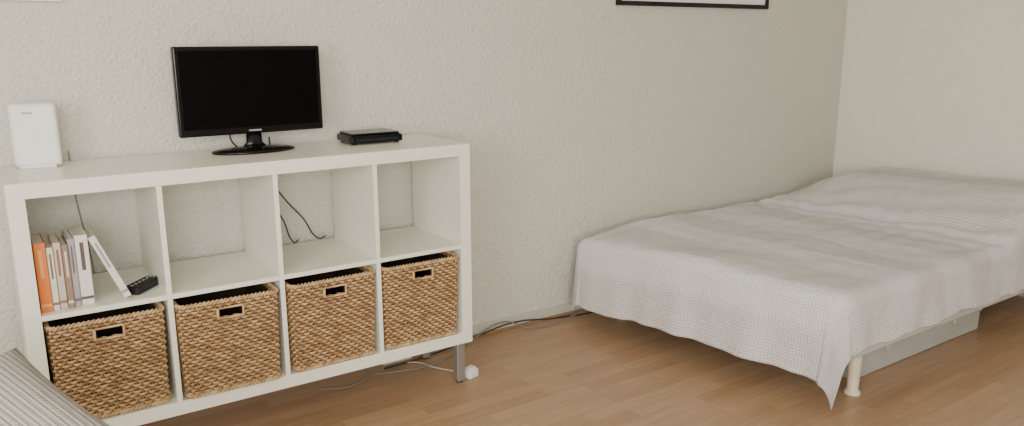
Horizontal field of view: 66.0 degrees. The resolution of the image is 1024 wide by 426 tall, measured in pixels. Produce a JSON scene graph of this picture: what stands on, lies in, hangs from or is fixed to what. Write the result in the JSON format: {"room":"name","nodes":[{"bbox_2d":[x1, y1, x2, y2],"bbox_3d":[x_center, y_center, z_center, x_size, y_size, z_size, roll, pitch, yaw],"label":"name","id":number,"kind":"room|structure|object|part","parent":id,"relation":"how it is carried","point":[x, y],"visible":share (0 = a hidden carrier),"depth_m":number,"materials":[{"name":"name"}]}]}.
{"room":"studio apartment","nodes":[
{"label":"studio apartment","id":0,"kind":"room"},
{"bbox_2d":[0,0,847,356],"bbox_3d":[-0.593,-0.595,3.179,6.580,2.500,0.100,-9,15,-34],"label":"wall","id":1,"kind":"structure","parent":0,"point":[579,120],"depth_m":3.52,"materials":[{"name":"white paint"}]},
{"bbox_2d":[472,302,580,334],"bbox_3d":[-0.557,0.601,3.397,6.380,0.046,0.012,-9,15,-34],"label":"baseboard","id":2,"kind":"structure","parent":1,"relation":"attached to","point":[566,307],"depth_m":3.82,"materials":[{"name":"paint"}]},
{"bbox_2d":[472,308,583,337],"bbox_3d":[-0.555,0.629,3.400,6.380,0.014,0.020,-9,15,-34],"label":"cable","id":3,"kind":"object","parent":1,"relation":"attached to","point":[581,309],"depth_m":3.81,"materials":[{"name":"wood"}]},
{"bbox_2d":[615,0,768,8],"bbox_3d":[0.964,-1.406,4.023,1.120,0.690,0.023,-9,15,-34],"label":"picture frame","id":4,"kind":"object","parent":1,"relation":"attached to","point":[737,4],"visible":1,"depth_m":4.11,"materials":[{"name":"black plastic"}]},
{"bbox_2d":[139,295,1023,425],"bbox_3d":[0.867,1.127,1.398,6.580,0.100,5.230,-9,15,-34],"label":"floor","id":5,"kind":"structure","parent":0,"point":[591,369],"depth_m":3.12,"materials":[{"name":"laminate"}]},
{"bbox_2d":[0,134,471,425],"bbox_3d":[-0.879,0.271,2.812,1.485,0.970,0.390,-9,15,-34],"label":"shelf unit","id":6,"kind":"object","parent":5,"relation":"on","point":[440,166],"visible":0.77,"depth_m":2.69,"materials":[{"name":"white paint"}]},
{"bbox_3d":[-1.472,0.273,2.394,0.045,0.700,0.389,-9,15,-34],"label":"panel","id":7,"kind":"part","parent":6,"relation":"part of","materials":[{"name":"white paint"}]},
{"bbox_2d":[7,102,62,168],"bbox_3d":[-1.463,-0.239,2.419,0.128,0.198,0.052,-6,14,-24],"label":"router","id":8,"kind":"object","parent":6,"relation":"on","point":[34,128],"visible":1,"depth_m":2.40,"materials":[{"name":"white plastic"}]},
{"bbox_2d":[30,225,130,312],"bbox_3d":[-1.307,0.157,2.386,0.239,0.212,0.164,-9,15,-34],"label":"books","id":9,"kind":"object","parent":6,"relation":"on","point":[62,267],"visible":0.99,"depth_m":2.31,"materials":[{"name":"white paper"}]},
{"bbox_3d":[-1.315,0.249,2.500,0.337,0.016,0.385,-9,15,-34],"label":"shelf","id":10,"kind":"part","parent":6,"relation":"part of","materials":[{"name":"white paint"}]},
{"bbox_2d":[42,301,171,418],"bbox_3d":[-1.310,0.436,2.530,0.329,0.320,0.372,-9,15,-34],"label":"wicker basket","id":11,"kind":"object","parent":6,"relation":"on","point":[110,363],"visible":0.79,"depth_m":2.40,"materials":[{"name":"beige wicker"}]},
{"bbox_2d":[126,275,158,294],"bbox_3d":[-1.168,0.227,2.494,0.052,0.028,0.128,1,13,7],"label":"remote control","id":12,"kind":"object","parent":6,"relation":"on","point":[142,285],"visible":0.89,"depth_m":2.47,"materials":[{"name":"black plastic"}]},
{"bbox_2d":[67,137,325,273],"bbox_3d":[-1.081,0.216,2.878,0.843,1.011,0.096,-9,15,-34],"label":"cables","id":13,"kind":"object","parent":6,"relation":"hanging from","point":[268,137],"visible":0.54,"depth_m":2.97,"materials":[{"name":"black plastic"}]},
{"bbox_3d":[-1.025,0.205,2.696,0.337,0.016,0.385,-9,15,-34],"label":"shelf","id":14,"kind":"part","parent":6,"relation":"part of","materials":[{"name":"white paint"}]},
{"bbox_2d":[173,282,281,398],"bbox_3d":[-1.005,0.395,2.709,0.329,0.320,0.372,-8,15,-33],"label":"wicker basket","id":15,"kind":"object","parent":6,"relation":"on","point":[228,339],"visible":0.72,"depth_m":2.57,"materials":[{"name":"beige wicker"}]},
{"bbox_3d":[-0.881,-0.181,2.712,1.485,0.045,0.390,-9,15,-34],"label":"panel","id":16,"kind":"part","parent":6,"relation":"part of","materials":[{"name":"white paint"}]},
{"bbox_2d":[170,46,322,154],"bbox_3d":[-0.906,-0.398,2.752,0.504,0.362,0.185,-9,15,-35],"label":"television","id":17,"kind":"object","parent":6,"relation":"on","point":[252,91],"visible":1,"depth_m":2.73,"materials":[{"name":"black plastic"}]},
{"bbox_3d":[-0.878,0.546,2.874,1.485,0.045,0.390,-9,15,-34],"label":"panel","id":18,"kind":"part","parent":6,"relation":"part of","materials":[{"name":"white paint"}]},
{"bbox_3d":[-0.735,0.161,2.891,0.337,0.016,0.385,-9,15,-34],"label":"shelf","id":19,"kind":"part","parent":6,"relation":"part of","materials":[{"name":"white paint"}]},
{"bbox_2d":[284,265,375,371],"bbox_3d":[-0.720,0.349,2.912,0.329,0.320,0.372,-9,15,-34],"label":"wicker basket","id":20,"kind":"object","parent":6,"relation":"on","point":[330,315],"visible":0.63,"depth_m":2.77,"materials":[{"name":"beige wicker"}]},
{"bbox_2d":[337,128,401,145],"bbox_3d":[-0.543,-0.292,3.009,0.210,0.042,0.152,-8,15,-32],"label":"box","id":21,"kind":"object","parent":6,"relation":"on","point":[354,137],"visible":1,"depth_m":2.96,"materials":[{"name":"black plastic"}]},
{"bbox_2d":[381,251,458,349],"bbox_3d":[-0.432,0.305,3.111,0.329,0.320,0.372,-8,15,-33],"label":"wicker basket","id":22,"kind":"object","parent":6,"relation":"on","point":[419,293],"visible":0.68,"depth_m":2.97,"materials":[{"name":"beige wicker"}]},
{"bbox_3d":[-0.444,0.117,3.086,0.337,0.016,0.385,-9,15,-34],"label":"shelf","id":23,"kind":"part","parent":6,"relation":"part of","materials":[{"name":"white paint"}]},
{"bbox_3d":[-0.378,0.541,3.406,0.036,0.170,0.036,-9,15,-34],"label":"leg","id":24,"kind":"part","parent":6,"relation":"part of","materials":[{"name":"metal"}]},
{"bbox_3d":[-0.287,0.093,3.192,0.045,0.700,0.389,-9,15,-34],"label":"panel","id":25,"kind":"part","parent":6,"relation":"part of","materials":[{"name":"white paint"}]},
{"bbox_3d":[-0.213,0.592,3.173,0.036,0.170,0.036,-9,15,-34],"label":"leg","id":26,"kind":"part","parent":6,"relation":"part of","materials":[{"name":"metal"}]},
{"bbox_2d":[381,357,411,365],"bbox_3d":[-0.502,0.623,3.392,0.140,0.030,0.044,-9,15,-34],"label":"power strip","id":27,"kind":"object","parent":5,"relation":"on","point":[408,357],"visible":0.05,"depth_m":3.37,"materials":[{"name":"white plastic"}]},
{"bbox_2d":[318,309,593,389],"bbox_3d":[-0.195,0.602,3.414,2.625,0.059,0.289,-11,16,-40],"label":"floor cables","id":28,"kind":"object","parent":5,"relation":"on","point":[575,314],"visible":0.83,"depth_m":3.50,"materials":[{"name":"white plastic"}]},
{"bbox_2d":[465,365,477,379],"bbox_3d":[-0.169,0.650,3.229,0.044,0.045,0.054,9,16,37],"label":"plug adapter","id":29,"kind":"object","parent":5,"relation":"on","point":[471,371],"visible":0.87,"depth_m":3.21,"materials":[{"name":"white plastic"}]},
{"bbox_2d":[465,365,475,370],"bbox_3d":[-0.170,0.633,3.225,0.032,0.011,0.036,10,16,37],"label":"socket","id":30,"kind":"object","parent":29,"relation":"attached to","point":[469,368],"depth_m":3.22,"materials":[{"name":"white plastic"}]},
{"bbox_2d":[571,167,1023,408],"bbox_3d":[1.561,0.203,3.851,2.192,0.640,1.371,-9,15,-34],"label":"bed","id":31,"kind":"object","parent":5,"relation":"on","point":[822,276],"visible":1,"depth_m":3.40,"materials":[{"name":"fabric"}]},
{"bbox_3d":[1.324,0.623,3.052,0.064,0.166,0.064,-9,15,-34],"label":"leg","id":32,"kind":"part","parent":31,"relation":"part of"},
{"bbox_3d":[1.980,0.390,3.451,1.990,0.115,0.030,-9,15,-34],"label":"frame","id":33,"kind":"part","parent":31,"relation":"part of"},
{"bbox_2d":[842,309,982,377],"bbox_3d":[1.665,0.508,3.630,1.040,0.138,0.488,-9,15,-34],"label":"storage box","id":34,"kind":"object","parent":5,"relation":"on","point":[875,360],"visible":0.24,"depth_m":3.43,"materials":[{"name":"plastic"}]},
{"bbox_3d":[-1.488,0.873,0.842,1.650,0.650,0.900,-9,15,-34],"label":"sofa","id":35,"kind":"object","parent":5,"relation":"on","visible":0},
{"bbox_2d":[0,348,109,425],"bbox_3d":[-0.992,0.507,1.495,0.468,0.367,0.370,6,14,24],"label":"striped cushion","id":36,"kind":"object","parent":35,"relation":"on","point":[27,397],"visible":1,"depth_m":1.53,"materials":[{"name":"fabric"}]},
{"bbox_2d":[833,0,1023,181],"bbox_3d":[3.531,-0.548,2.911,0.100,2.500,5.030,-9,15,-34],"label":"wall","id":37,"kind":"structure","parent":0,"point":[927,85],"depth_m":4.47,"materials":[{"name":"white paint"}]}
]}

